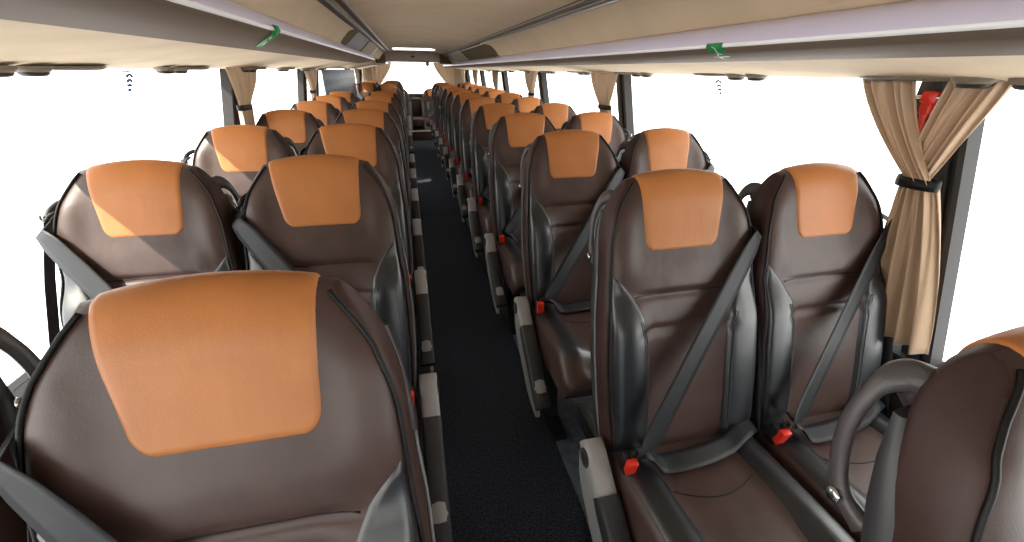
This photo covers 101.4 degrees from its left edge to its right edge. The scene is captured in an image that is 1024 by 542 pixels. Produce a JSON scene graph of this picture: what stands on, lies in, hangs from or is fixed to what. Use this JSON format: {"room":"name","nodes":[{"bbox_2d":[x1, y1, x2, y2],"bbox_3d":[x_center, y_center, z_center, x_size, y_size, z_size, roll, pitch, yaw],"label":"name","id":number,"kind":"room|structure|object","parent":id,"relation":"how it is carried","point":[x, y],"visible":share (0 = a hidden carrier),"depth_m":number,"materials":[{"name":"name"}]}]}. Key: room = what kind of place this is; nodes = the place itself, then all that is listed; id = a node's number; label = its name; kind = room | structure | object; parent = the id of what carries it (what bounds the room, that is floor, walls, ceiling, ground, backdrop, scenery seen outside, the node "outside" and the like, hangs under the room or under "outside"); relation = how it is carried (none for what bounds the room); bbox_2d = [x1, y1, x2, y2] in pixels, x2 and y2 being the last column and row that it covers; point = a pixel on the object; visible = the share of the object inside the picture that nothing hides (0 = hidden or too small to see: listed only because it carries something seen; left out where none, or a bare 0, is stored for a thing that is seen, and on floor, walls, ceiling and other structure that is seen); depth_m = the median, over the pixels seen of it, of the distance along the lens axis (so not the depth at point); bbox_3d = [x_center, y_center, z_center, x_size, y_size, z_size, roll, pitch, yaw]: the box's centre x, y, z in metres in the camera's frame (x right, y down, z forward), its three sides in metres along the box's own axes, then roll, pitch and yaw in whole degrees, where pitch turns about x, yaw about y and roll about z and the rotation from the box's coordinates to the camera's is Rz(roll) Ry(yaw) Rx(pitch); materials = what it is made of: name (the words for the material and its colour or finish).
{"room":"vehicle interior","nodes":[
{"label":"vehicle interior","id":0,"kind":"room"},
{"bbox_2d":[7,359,40,397],"bbox_3d":[-2.013,-0.719,4.010,0.140,0.630,13.750,-5,26,-12],"label":"wall","id":1,"kind":"structure","parent":0,"point":[17,387],"depth_m":1.15,"materials":[{"name":"grey plastic"}]},
{"bbox_2d":[219,69,240,125],"bbox_3d":[-1.668,-0.787,2.511,0.099,0.815,0.288,10,27,18],"label":"trim","id":2,"kind":"structure","parent":1,"relation":"attached to","point":[229,99],"depth_m":2.42,"materials":[{"name":"grey plastic"}]},
{"bbox_2d":[297,69,307,101],"bbox_3d":[-2.102,-1.611,4.219,0.126,0.815,0.330,10,27,18],"label":"trim","id":3,"kind":"structure","parent":1,"relation":"attached to","point":[301,77],"depth_m":4.11,"materials":[{"name":"grey plastic"}]},
{"bbox_3d":[-1.055,0.400,0.050,0.100,0.795,5.702,-5,26,-12],"label":"window","id":4,"kind":"structure","parent":1,"relation":"in","visible":0},
{"bbox_2d":[121,70,132,90],"bbox_3d":[-1.423,-0.709,1.561,0.009,0.070,0.064,-5,26,-12],"label":"window sticker","id":5,"kind":"object","parent":4,"relation":"attached to","point":[128,74],"visible":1,"depth_m":1.55,"materials":[{"name":"blue"}]},
{"bbox_2d":[409,96,430,129],"bbox_3d":[-2.318,-3.880,10.284,2.600,0.900,0.080,-5,26,-12],"label":"wall","id":6,"kind":"structure","parent":0,"point":[410,97],"depth_m":10.21,"materials":[{"name":"grey plastic"}]},
{"bbox_2d":[362,67,372,81],"bbox_3d":[-3.360,-4.687,9.630,0.440,1.100,0.080,-5,26,-12],"label":"trim","id":7,"kind":"structure","parent":6,"relation":"attached to","point":[368,72],"depth_m":9.67,"materials":[{"name":"beige"}]},
{"bbox_2d":[454,68,465,85],"bbox_3d":[-1.255,-4.877,10.074,0.440,1.100,0.080,-5,26,-12],"label":"trim","id":8,"kind":"structure","parent":6,"relation":"attached to","point":[457,72],"depth_m":10.11,"materials":[{"name":"beige fabric"}]},
{"bbox_2d":[408,140,592,541],"bbox_3d":[-0.790,-0.514,4.477,2.600,0.120,13.850,-5,26,-12],"label":"floor","id":9,"kind":"structure","parent":0,"point":[508,479],"depth_m":1.96,"materials":[{"name":"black carpet"}]},
{"bbox_2d":[0,270,435,541],"bbox_3d":[-0.277,0.680,0.482,0.546,1.192,0.778,-5,26,-12],"label":"seat","id":10,"kind":"object","parent":9,"relation":"on","point":[240,405],"visible":1,"depth_m":0.50,"materials":[{"name":"brown leather"}]},
{"bbox_2d":[404,89,411,124],"bbox_3d":[-2.522,-3.534,9.413,0.509,1.025,0.793,-5,26,-12],"label":"seat","id":11,"kind":"object","parent":9,"relation":"on","point":[405,91],"visible":0.25,"depth_m":9.50,"materials":[{"name":"brown leather"}]},
{"bbox_2d":[408,125,433,140],"bbox_3d":[-2.132,-3.208,9.691,0.580,0.205,1.115,-5,26,-12],"label":"step","id":12,"kind":"structure","parent":9,"relation":"on","point":[417,133],"depth_m":9.23,"materials":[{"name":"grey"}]},
{"bbox_2d":[411,98,424,127],"bbox_3d":[-2.149,-3.586,9.535,0.260,0.620,0.700,-5,26,-12],"label":"seat","id":13,"kind":"object","parent":12,"relation":"on","point":[417,118],"visible":1,"depth_m":9.63,"materials":[{"name":"brown leather"}]},
{"bbox_2d":[412,116,424,126],"bbox_3d":[-2.148,-3.437,9.596,0.260,0.180,0.680,-5,26,-12],"label":"seat cushion","id":14,"kind":"object","parent":13,"relation":"on","point":[418,121],"depth_m":9.31,"materials":[{"name":"brown leather"}]},
{"bbox_2d":[423,88,433,126],"bbox_3d":[-1.754,-3.603,9.575,0.509,1.025,0.793,-5,26,-12],"label":"seat","id":15,"kind":"object","parent":9,"relation":"on","point":[427,93],"visible":0.49,"depth_m":9.60,"materials":[{"name":"brown leather"}]},
{"bbox_2d":[425,118,433,124],"bbox_3d":[-1.742,-3.409,9.508,0.444,0.140,0.490,-5,26,-12],"label":"seat cushion","id":16,"kind":"object","parent":15,"relation":"on","point":[427,120],"depth_m":9.29,"materials":[{"name":"brown leather"}]},
{"bbox_3d":[-1.372,-0.219,3.703,0.935,0.006,12.500,-5,26,-12],"label":"trim","id":17,"kind":"structure","parent":9,"relation":"on","visible":0},
{"bbox_2d":[0,327,40,541],"bbox_3d":[-0.784,0.720,0.387,0.509,1.192,0.793,-5,26,-12],"label":"seat","id":18,"kind":"object","parent":17,"relation":"on","point":[13,528],"visible":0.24,"depth_m":0.53,"materials":[{"name":"brown leather"}]},
{"bbox_2d":[35,159,245,345],"bbox_3d":[-0.964,0.379,1.094,0.509,1.192,0.793,-5,26,-12],"label":"seat","id":19,"kind":"object","parent":17,"relation":"on","point":[116,224],"visible":0.35,"depth_m":1.12,"materials":[{"name":"brown leather"}]},
{"bbox_2d":[180,125,298,212],"bbox_3d":[-1.144,0.038,1.802,0.509,1.192,0.793,-5,26,-12],"label":"seat","id":20,"kind":"object","parent":17,"relation":"on","point":[235,153],"visible":0.26,"depth_m":1.82,"materials":[{"name":"orange leather"}]},
{"bbox_2d":[256,109,324,155],"bbox_3d":[-1.324,-0.303,2.510,0.509,1.192,0.793,-5,26,-12],"label":"seat","id":21,"kind":"object","parent":17,"relation":"on","point":[299,126],"visible":0.07,"depth_m":2.54,"materials":[{"name":"orange leather"}]},
{"bbox_2d":[291,101,340,126],"bbox_3d":[-1.504,-0.645,3.217,0.509,1.192,0.793,-5,26,-12],"label":"seat","id":22,"kind":"object","parent":17,"relation":"on","point":[327,113],"visible":0.2,"depth_m":3.25,"materials":[{"name":"orange leather"}]},
{"bbox_2d":[312,95,351,111],"bbox_3d":[-1.684,-0.986,3.925,0.509,1.192,0.793,-5,26,-12],"label":"seat","id":23,"kind":"object","parent":17,"relation":"on","point":[339,102],"visible":0.09,"depth_m":3.96,"materials":[{"name":"orange leather"}]},
{"bbox_2d":[232,154,452,541],"bbox_3d":[-0.485,0.336,1.195,0.546,1.192,0.778,-5,26,-12],"label":"seat","id":24,"kind":"object","parent":17,"relation":"on","point":[333,216],"visible":0.51,"depth_m":1.23,"materials":[{"name":"brown leather"}]},
{"bbox_2d":[413,390,419,441],"bbox_3d":[-0.476,0.551,1.138,0.444,0.163,0.490,-5,26,-12],"label":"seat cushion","id":25,"kind":"object","parent":24,"relation":"on","point":[415,403],"depth_m":1.31,"materials":[{"name":"brown leather"}]},
{"bbox_2d":[327,91,359,105],"bbox_3d":[-1.864,-1.327,4.633,0.509,1.192,0.793,-5,26,-12],"label":"seat","id":26,"kind":"object","parent":17,"relation":"on","point":[352,98],"visible":0.16,"depth_m":4.67,"materials":[{"name":"orange leather"}]},
{"bbox_2d":[297,123,434,393],"bbox_3d":[-0.665,-0.005,1.903,0.546,1.192,0.778,-5,26,-12],"label":"seat","id":27,"kind":"object","parent":17,"relation":"on","point":[370,143],"visible":0.33,"depth_m":1.94,"materials":[{"name":"brown leather"}]},
{"bbox_2d":[411,281,416,354],"bbox_3d":[-0.656,0.210,1.845,0.444,0.163,0.490,-5,26,-12],"label":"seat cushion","id":28,"kind":"object","parent":27,"relation":"on","point":[412,291],"depth_m":1.99,"materials":[{"name":"brown leather"}]},
{"bbox_2d":[358,82,377,100],"bbox_3d":[-2.738,-2.964,8.027,0.509,1.192,0.793,-5,26,-12],"label":"seat","id":29,"kind":"object","parent":17,"relation":"on","point":[365,88],"visible":0.27,"depth_m":8.04,"materials":[{"name":"orange leather"}]},
{"bbox_2d":[334,109,425,282],"bbox_3d":[-0.845,-0.347,2.611,0.546,1.192,0.778,-5,26,-12],"label":"seat","id":30,"kind":"object","parent":17,"relation":"on","point":[378,118],"visible":0.27,"depth_m":2.65,"materials":[{"name":"brown leather"}]},
{"bbox_2d":[351,100,420,226],"bbox_3d":[-1.025,-0.688,3.318,0.546,1.192,0.778,-5,26,-12],"label":"seat","id":31,"kind":"object","parent":17,"relation":"on","point":[384,106],"visible":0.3,"depth_m":3.37,"materials":[{"name":"brown leather"}]},
{"bbox_2d":[361,95,417,188],"bbox_3d":[-1.205,-1.029,4.026,0.546,1.192,0.778,-5,26,-12],"label":"seat","id":32,"kind":"object","parent":17,"relation":"on","point":[389,99],"visible":0.16,"depth_m":4.08,"materials":[{"name":"brown leather"}]},
{"bbox_2d":[368,91,415,176],"bbox_3d":[-1.385,-1.370,4.734,0.546,1.192,0.778,-5,26,-12],"label":"seat","id":33,"kind":"object","parent":17,"relation":"on","point":[411,156],"visible":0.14,"depth_m":4.79,"materials":[{"name":"brown leather"}]},
{"bbox_2d":[374,84,413,153],"bbox_3d":[-1.847,-2.264,6.541,0.546,1.192,0.778,-5,26,-12],"label":"seat","id":34,"kind":"object","parent":17,"relation":"on","point":[394,88],"visible":0.27,"depth_m":6.58,"materials":[{"name":"orange leather"}]},
{"bbox_2d":[382,82,411,133],"bbox_3d":[-2.026,-2.603,7.243,0.546,1.192,0.778,-5,26,-12],"label":"seat","id":35,"kind":"object","parent":17,"relation":"on","point":[409,125],"visible":0.17,"depth_m":7.30,"materials":[{"name":"orange leather"}]},
{"bbox_2d":[229,0,913,64],"bbox_3d":[-0.771,-2.015,3.747,2.600,0.188,13.830,-5,26,-12],"label":"ceiling","id":36,"kind":"structure","parent":0,"point":[444,26],"depth_m":1.80,"materials":[{"name":"beige fabric"}]},
{"bbox_2d":[0,0,374,68],"bbox_3d":[-1.089,-0.742,1.301,0.750,0.208,8.600,-5,26,-12],"label":"luggage rack","id":37,"kind":"object","parent":36,"relation":"attached to","point":[141,34],"visible":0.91,"depth_m":0.95,"materials":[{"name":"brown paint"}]},
{"bbox_2d":[0,65,106,77],"bbox_3d":[-1.200,-0.522,1.094,0.072,0.024,0.441,-5,26,-12],"label":"light","id":38,"kind":"object","parent":37,"relation":"attached to","point":[5,71],"visible":0.98,"depth_m":1.02,"materials":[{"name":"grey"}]},
{"bbox_2d":[152,67,209,73],"bbox_3d":[-1.370,-0.844,1.761,0.072,0.024,0.441,-5,26,-12],"label":"light","id":39,"kind":"object","parent":37,"relation":"attached to","point":[161,70],"visible":0.98,"depth_m":1.67,"materials":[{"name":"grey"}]},
{"bbox_2d":[225,67,256,124],"bbox_3d":[-1.543,-0.860,2.484,0.074,0.624,0.460,-5,26,-12],"label":"curtain","id":40,"kind":"object","parent":37,"relation":"hanging from","point":[243,83],"visible":0.6,"depth_m":2.36,"materials":[{"name":"beige fabric"}]},
{"bbox_2d":[241,68,266,71],"bbox_3d":[-1.573,-1.229,2.560,0.072,0.024,0.441,-5,26,-12],"label":"light","id":41,"kind":"object","parent":37,"relation":"attached to","point":[242,69],"visible":0.86,"depth_m":2.47,"materials":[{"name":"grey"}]},
{"bbox_2d":[257,24,280,46],"bbox_3d":[-0.772,-0.738,1.321,0.035,0.047,0.335,-19,32,-34],"label":"label","id":42,"kind":"object","parent":37,"relation":"attached to","point":[276,31],"visible":1,"depth_m":1.26,"materials":[{"name":"green plastic"}]},
{"bbox_2d":[304,68,316,99],"bbox_3d":[-1.987,-1.704,4.236,0.079,0.624,0.531,-5,26,-12],"label":"curtain","id":43,"kind":"object","parent":37,"relation":"hanging from","point":[311,75],"visible":0.55,"depth_m":4.10,"materials":[{"name":"beige fabric"}]},
{"bbox_2d":[341,29,373,50],"bbox_3d":[-1.269,-1.816,3.273,0.299,0.130,1.372,-5,26,-12],"label":"locker","id":44,"kind":"object","parent":37,"relation":"on","point":[354,39],"visible":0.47,"depth_m":3.13,"materials":[{"name":"grey plastic"}]},
{"bbox_2d":[361,39,380,54],"bbox_3d":[-1.573,-2.392,4.467,0.299,0.130,1.352,-5,26,-12],"label":"locker","id":45,"kind":"object","parent":37,"relation":"on","point":[370,48],"visible":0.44,"depth_m":4.43,"materials":[{"name":"brown"}]},
{"bbox_2d":[317,0,389,52],"bbox_3d":[-0.852,-1.335,2.186,0.091,0.036,10.550,-5,26,-12],"label":"rail","id":46,"kind":"object","parent":36,"relation":"attached to","point":[333,7],"visible":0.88,"depth_m":2.24,"materials":[{"name":"grey"}]},
{"bbox_2d":[341,60,387,68],"bbox_3d":[-2.787,-3.960,7.974,0.750,0.208,2.200,-5,26,-12],"label":"luggage rack","id":47,"kind":"object","parent":36,"relation":"attached to","point":[371,63],"visible":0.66,"depth_m":7.05,"materials":[{"name":"brown paint"}]},
{"bbox_2d":[321,69,357,96],"bbox_3d":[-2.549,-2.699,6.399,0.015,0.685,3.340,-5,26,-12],"label":"monitor","id":48,"kind":"object","parent":47,"relation":"attached to","point":[333,79],"visible":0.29,"depth_m":5.93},
{"bbox_2d":[354,69,358,94],"bbox_3d":[-2.946,-3.520,8.002,0.073,0.624,0.347,-5,26,-12],"label":"curtain","id":49,"kind":"object","parent":47,"relation":"hanging from","point":[355,70],"visible":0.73,"depth_m":7.92,"materials":[{"name":"beige fabric"}]},
{"bbox_2d":[371,62,390,84],"bbox_3d":[-2.971,-4.430,9.619,0.453,0.666,0.056,-5,26,-11],"label":"curtain","id":50,"kind":"object","parent":36,"relation":"hanging from","point":[379,73],"visible":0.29,"depth_m":9.55,"materials":[{"name":"beige fabric"}]},
{"bbox_2d":[392,47,434,50],"bbox_3d":[-1.421,-3.262,6.152,0.720,0.024,0.540,-5,26,-12],"label":"recessed light","id":51,"kind":"object","parent":36,"relation":"in","point":[395,48],"visible":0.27,"depth_m":5.98,"materials":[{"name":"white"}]},
{"bbox_2d":[375,50,452,63],"bbox_3d":[-1.620,-3.584,7.005,1.280,0.205,0.180,-5,26,-12],"label":"bulkhead","id":52,"kind":"object","parent":36,"relation":"attached to","point":[401,55],"visible":0.81,"depth_m":6.94,"materials":[{"name":"beige plastic"}]},
{"bbox_2d":[433,63,453,84],"bbox_3d":[-1.602,-4.555,9.912,0.481,0.666,0.061,-5,26,-11],"label":"curtain","id":53,"kind":"object","parent":36,"relation":"hanging from","point":[447,74],"visible":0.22,"depth_m":9.86,"materials":[{"name":"beige fabric"}]},
{"bbox_2d":[442,0,620,55],"bbox_3d":[0.032,-1.384,2.388,0.056,0.036,10.550,-5,26,-12],"label":"rail","id":54,"kind":"object","parent":36,"relation":"attached to","point":[587,2],"visible":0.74,"depth_m":1.90,"materials":[{"name":"grey"}]},
{"bbox_2d":[443,0,1023,80],"bbox_3d":[0.312,-1.665,3.263,0.750,0.212,12.200,-5,26,-12],"label":"luggage rack","id":55,"kind":"object","parent":36,"relation":"attached to","point":[925,38],"visible":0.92,"depth_m":0.86,"materials":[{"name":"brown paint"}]},
{"bbox_2d":[444,51,468,61],"bbox_3d":[-0.749,-3.117,6.092,0.299,0.130,2.152,-5,26,-12],"label":"locker","id":56,"kind":"object","parent":55,"relation":"on","point":[459,56],"visible":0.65,"depth_m":5.95,"materials":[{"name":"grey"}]},
{"bbox_2d":[472,70,477,84],"bbox_3d":[-0.695,-3.554,8.132,0.085,0.618,0.601,-5,26,-12],"label":"curtain","id":57,"kind":"object","parent":55,"relation":"hanging from","point":[474,72],"visible":0.43,"depth_m":7.95,"materials":[{"name":"beige fabric"}]},
{"bbox_2d":[458,43,498,59],"bbox_3d":[-0.305,-2.277,4.349,0.299,0.130,1.822,-5,26,-12],"label":"locker","id":58,"kind":"object","parent":55,"relation":"on","point":[482,51],"visible":0.54,"depth_m":4.12,"materials":[{"name":"brown plastic"}]},
{"bbox_2d":[492,71,498,89],"bbox_3d":[-0.237,-2.687,6.332,0.084,0.618,0.500,-5,26,-11],"label":"curtain","id":59,"kind":"object","parent":55,"relation":"hanging from","point":[495,74],"visible":0.39,"depth_m":6.17,"materials":[{"name":"beige fabric"}]},
{"bbox_2d":[525,71,537,96],"bbox_3d":[0.209,-1.840,4.576,0.088,0.618,0.461,-5,26,-12],"label":"curtain","id":60,"kind":"object","parent":55,"relation":"hanging from","point":[531,77],"visible":0.59,"depth_m":4.45,"materials":[{"name":"beige fabric"}]},
{"bbox_2d":[591,72,617,114],"bbox_3d":[0.632,-1.040,2.916,0.085,0.618,0.401,-5,26,-12],"label":"curtain","id":61,"kind":"object","parent":55,"relation":"hanging from","point":[603,83],"visible":0.55,"depth_m":2.81,"materials":[{"name":"beige fabric"}]},
{"bbox_2d":[614,72,652,76],"bbox_3d":[0.702,-1.153,2.458,0.072,0.024,0.441,-5,26,-12],"label":"light","id":62,"kind":"object","parent":55,"relation":"attached to","point":[634,74],"visible":0.96,"depth_m":2.37,"materials":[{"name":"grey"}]},
{"bbox_2d":[706,42,728,58],"bbox_3d":[0.547,-0.574,1.092,0.050,0.038,0.199,19,31,33],"label":"label","id":63,"kind":"object","parent":55,"relation":"on","point":[712,48],"visible":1,"depth_m":1.04,"materials":[{"name":"green plastic"}]},
{"bbox_2d":[693,73,767,80],"bbox_3d":[0.885,-0.805,1.738,0.072,0.024,0.441,-5,26,-12],"label":"light","id":64,"kind":"object","parent":55,"relation":"attached to","point":[737,77],"visible":0.99,"depth_m":1.65,"materials":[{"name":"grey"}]},
{"bbox_2d":[863,79,1011,354],"bbox_3d":[1.094,-0.156,1.203,0.086,0.715,0.407,-7,27,-16],"label":"curtain","id":65,"kind":"object","parent":55,"relation":"hanging from","point":[910,260],"visible":0.91,"depth_m":1.14,"materials":[{"name":"beige fabric"}]},
{"bbox_2d":[859,76,1023,90],"bbox_3d":[1.064,-0.467,1.036,0.072,0.024,0.441,-5,26,-12],"label":"rail","id":66,"kind":"object","parent":55,"relation":"attached to","point":[958,82],"visible":0.98,"depth_m":0.97,"materials":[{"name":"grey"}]},
{"bbox_2d":[888,345,943,418],"bbox_3d":[0.463,-0.942,4.532,0.140,0.630,13.750,-5,26,-12],"label":"wall","id":67,"kind":"structure","parent":0,"point":[894,403],"depth_m":1.33,"materials":[{"name":"grey"}]},
{"bbox_2d":[464,69,470,82],"bbox_3d":[-1.020,-4.335,9.927,0.167,0.815,0.647,-5,26,-12],"label":"trim","id":68,"kind":"structure","parent":67,"relation":"attached to","point":[467,75],"depth_m":9.67,"materials":[{"name":"black plastic"}]},
{"bbox_2d":[479,71,485,86],"bbox_3d":[-0.518,-3.382,7.952,0.167,0.815,0.347,-5,26,-12],"label":"trim","id":69,"kind":"structure","parent":67,"relation":"attached to","point":[482,74],"depth_m":7.81,"materials":[{"name":"black plastic"}]},
{"bbox_2d":[501,71,509,92],"bbox_3d":[-0.069,-2.531,6.187,0.167,0.815,0.327,-5,26,-12],"label":"trim","id":70,"kind":"structure","parent":67,"relation":"attached to","point":[504,75],"depth_m":6.06,"materials":[{"name":"black plastic"}]},
{"bbox_2d":[450,179,593,516],"bbox_3d":[0.095,-0.351,4.012,0.935,0.006,12.500,-5,26,-12],"label":"trim","id":71,"kind":"structure","parent":67,"relation":"attached to","point":[569,448],"depth_m":1.80,"materials":[{"name":"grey plastic"}]},
{"bbox_2d":[430,82,448,146],"bbox_3d":[-1.330,-3.000,8.135,0.567,1.192,0.811,-5,26,-12],"label":"seat","id":72,"kind":"object","parent":71,"relation":"on","point":[435,84],"visible":0.25,"depth_m":8.14,"materials":[{"name":"brown leather"}]},
{"bbox_2d":[432,84,451,148],"bbox_3d":[-1.150,-2.659,7.427,0.567,1.192,0.811,-5,26,-12],"label":"seat","id":73,"kind":"object","parent":71,"relation":"on","point":[434,127],"visible":0.25,"depth_m":7.43,"materials":[{"name":"brown leather"}]},
{"bbox_2d":[435,85,457,166],"bbox_3d":[-0.970,-2.318,6.719,0.567,1.192,0.811,-5,26,-12],"label":"seat","id":74,"kind":"object","parent":71,"relation":"on","point":[441,89],"visible":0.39,"depth_m":6.72,"materials":[{"name":"brown leather"}]},
{"bbox_2d":[438,87,464,178],"bbox_3d":[-0.790,-1.976,6.012,0.567,1.192,0.811,-5,26,-12],"label":"seat","id":75,"kind":"object","parent":71,"relation":"on","point":[446,91],"visible":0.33,"depth_m":6.02,"materials":[{"name":"brown leather"}]},
{"bbox_2d":[443,89,472,180],"bbox_3d":[-0.610,-1.635,5.304,0.567,1.192,0.811,-5,26,-12],"label":"seat","id":76,"kind":"object","parent":71,"relation":"on","point":[452,94],"visible":0.3,"depth_m":5.31,"materials":[{"name":"brown leather"}]},
{"bbox_2d":[449,151,454,164],"bbox_3d":[-0.550,-1.424,5.257,0.444,0.163,0.490,-5,26,-12],"label":"seat cushion","id":77,"kind":"object","parent":76,"relation":"on","point":[451,156],"depth_m":5.17,"materials":[{"name":"brown leather"}]},
{"bbox_2d":[448,93,483,201],"bbox_3d":[-0.430,-1.294,4.596,0.567,1.192,0.811,-5,26,-12],"label":"seat","id":78,"kind":"object","parent":71,"relation":"on","point":[456,169],"visible":0.27,"depth_m":4.60,"materials":[{"name":"brown leather"}]},
{"bbox_2d":[455,164,463,180],"bbox_3d":[-0.370,-1.083,4.549,0.444,0.163,0.490,-5,26,-12],"label":"seat cushion","id":79,"kind":"object","parent":78,"relation":"on","point":[458,170],"depth_m":4.49,"materials":[{"name":"brown leather"}]},
{"bbox_2d":[466,85,483,91],"bbox_3d":[-0.481,-2.361,6.822,0.509,1.192,0.793,-5,26,-12],"label":"seat","id":80,"kind":"object","parent":71,"relation":"on","point":[471,88],"visible":0.12,"depth_m":6.82,"materials":[{"name":"orange leather"}]},
{"bbox_2d":[456,97,498,231],"bbox_3d":[-0.250,-0.953,3.889,0.567,1.192,0.811,-5,26,-12],"label":"seat","id":81,"kind":"object","parent":71,"relation":"on","point":[464,188],"visible":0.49,"depth_m":3.90,"materials":[{"name":"brown leather"}]},
{"bbox_2d":[464,180,475,202],"bbox_3d":[-0.190,-0.742,3.841,0.444,0.163,0.490,-5,26,-12],"label":"seat cushion","id":82,"kind":"object","parent":81,"relation":"on","point":[468,184],"depth_m":3.78,"materials":[{"name":"brown leather"}]},
{"bbox_2d":[473,87,494,94],"bbox_3d":[-0.301,-2.020,6.114,0.509,1.192,0.793,-5,26,-12],"label":"seat","id":83,"kind":"object","parent":71,"relation":"on","point":[482,90],"visible":0.12,"depth_m":6.11,"materials":[{"name":"orange leather"}]},
{"bbox_2d":[467,103,520,273],"bbox_3d":[-0.070,-0.612,3.181,0.567,1.192,0.811,-5,26,-12],"label":"seat","id":84,"kind":"object","parent":71,"relation":"on","point":[486,115],"visible":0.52,"depth_m":3.19,"materials":[{"name":"brown leather"}]},
{"bbox_2d":[477,204,492,233],"bbox_3d":[-0.010,-0.401,3.134,0.444,0.163,0.490,-5,26,-12],"label":"seat cushion","id":85,"kind":"object","parent":84,"relation":"on","point":[484,219],"depth_m":3.03,"materials":[{"name":"brown leather"}]},
{"bbox_2d":[483,89,506,97],"bbox_3d":[-0.121,-1.679,5.406,0.509,1.192,0.793,-5,26,-12],"label":"seat","id":86,"kind":"object","parent":71,"relation":"on","point":[490,93],"visible":0.17,"depth_m":5.41,"materials":[{"name":"orange leather"}]},
{"bbox_2d":[494,93,522,103],"bbox_3d":[0.059,-1.338,4.699,0.509,1.192,0.793,-5,26,-12],"label":"seat","id":87,"kind":"object","parent":71,"relation":"on","point":[507,98],"visible":0.11,"depth_m":4.70,"materials":[{"name":"orange leather"}]},
{"bbox_2d":[484,112,555,334],"bbox_3d":[0.110,-0.270,2.473,0.567,1.192,0.811,-5,26,-12],"label":"seat","id":88,"kind":"object","parent":71,"relation":"on","point":[509,136],"visible":0.53,"depth_m":2.49,"materials":[{"name":"brown leather"}]},
{"bbox_2d":[496,240,524,293],"bbox_3d":[0.170,-0.059,2.426,0.444,0.163,0.490,-5,26,-12],"label":"seat cushion","id":89,"kind":"object","parent":88,"relation":"on","point":[509,253],"depth_m":2.30,"materials":[{"name":"brown leather"}]},
{"bbox_2d":[509,97,544,112],"bbox_3d":[0.239,-0.997,3.991,0.509,1.192,0.793,-5,26,-12],"label":"seat","id":90,"kind":"object","parent":71,"relation":"on","point":[524,104],"visible":0.16,"depth_m":4.00,"materials":[{"name":"orange leather"}]},
{"bbox_2d":[530,103,575,130],"bbox_3d":[0.419,-0.655,3.283,0.509,1.192,0.793,-5,26,-12],"label":"seat","id":91,"kind":"object","parent":71,"relation":"on","point":[557,113],"visible":0.14,"depth_m":3.30,"materials":[{"name":"orange leather"}]},
{"bbox_2d":[513,130,624,440],"bbox_3d":[0.290,0.071,1.766,0.567,1.192,0.811,-5,26,-12],"label":"seat","id":92,"kind":"object","parent":71,"relation":"on","point":[564,174],"visible":0.62,"depth_m":1.79,"materials":[{"name":"brown leather"}]},
{"bbox_2d":[530,305,591,398],"bbox_3d":[0.350,0.282,1.718,0.444,0.163,0.490,-5,26,-12],"label":"seat cushion","id":93,"kind":"object","parent":92,"relation":"on","point":[562,332],"depth_m":1.61,"materials":[{"name":"brown leather"}]},
{"bbox_2d":[560,112,631,161],"bbox_3d":[0.599,-0.314,2.576,0.509,1.192,0.793,-5,26,-12],"label":"seat","id":94,"kind":"object","parent":71,"relation":"on","point":[607,125],"visible":0.23,"depth_m":2.60,"materials":[{"name":"orange leather"}]},
{"bbox_2d":[615,128,714,180],"bbox_3d":[0.779,0.027,1.868,0.509,1.192,0.793,-5,26,-12],"label":"seat","id":95,"kind":"object","parent":71,"relation":"on","point":[654,149],"visible":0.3,"depth_m":1.88,"materials":[{"name":"orange leather"}]},
{"bbox_2d":[576,168,855,541],"bbox_3d":[0.470,0.412,1.058,0.567,1.192,0.811,-5,26,-12],"label":"seat","id":96,"kind":"object","parent":71,"relation":"on","point":[669,452],"visible":1,"depth_m":1.09,"materials":[{"name":"brown leather"}]},
{"bbox_2d":[607,434,808,541],"bbox_3d":[0.530,0.623,1.011,0.444,0.163,0.490,-5,26,-12],"label":"seat cushion","id":97,"kind":"object","parent":96,"relation":"on","point":[704,487],"depth_m":1.03,"materials":[{"name":"brown leather"}]},
{"bbox_2d":[739,162,893,541],"bbox_3d":[0.959,0.368,1.160,0.509,1.192,0.793,-5,26,-12],"label":"seat","id":98,"kind":"object","parent":71,"relation":"on","point":[821,296],"visible":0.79,"depth_m":1.19,"materials":[{"name":"brown leather"}]},
{"bbox_2d":[752,410,882,541],"bbox_3d":[0.971,0.584,1.103,0.444,0.163,0.490,-5,26,-12],"label":"seat cushion","id":99,"kind":"object","parent":98,"relation":"on","point":[806,458],"depth_m":1.15,"materials":[{"name":"brown leather"}]},
{"bbox_2d":[824,325,1023,541],"bbox_3d":[0.653,0.731,0.397,0.567,1.192,0.811,-5,26,-12],"label":"seat","id":100,"kind":"object","parent":71,"relation":"on","point":[949,462],"visible":1,"depth_m":0.42,"materials":[{"name":"brown leather"}]},
{"bbox_2d":[537,72,549,102],"bbox_3d":[0.365,-1.720,4.504,0.322,0.815,0.120,23,34,38],"label":"trim","id":101,"kind":"structure","parent":67,"relation":"attached to","point":[542,77],"depth_m":4.38,"materials":[{"name":"black plastic"}]},
{"bbox_2d":[616,74,634,139],"bbox_3d":[0.783,-0.926,2.857,0.297,0.815,0.104,23,34,38],"label":"trim","id":102,"kind":"structure","parent":67,"relation":"attached to","point":[624,81],"depth_m":2.76,"materials":[{"name":"black plastic"}]},
{"bbox_2d":[916,81,941,132],"bbox_3d":[1.117,-0.404,1.135,0.047,0.200,0.100,-5,26,-12],"label":"hammer","id":103,"kind":"object","parent":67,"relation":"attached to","point":[928,94],"visible":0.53,"depth_m":1.11,"materials":[{"name":"red plastic"}]},
{"bbox_2d":[901,81,985,365],"bbox_3d":[1.210,-0.117,1.181,0.272,0.815,0.088,23,34,38],"label":"window pillar","id":104,"kind":"structure","parent":67,"relation":"attached to","point":[957,175],"depth_m":1.14,"materials":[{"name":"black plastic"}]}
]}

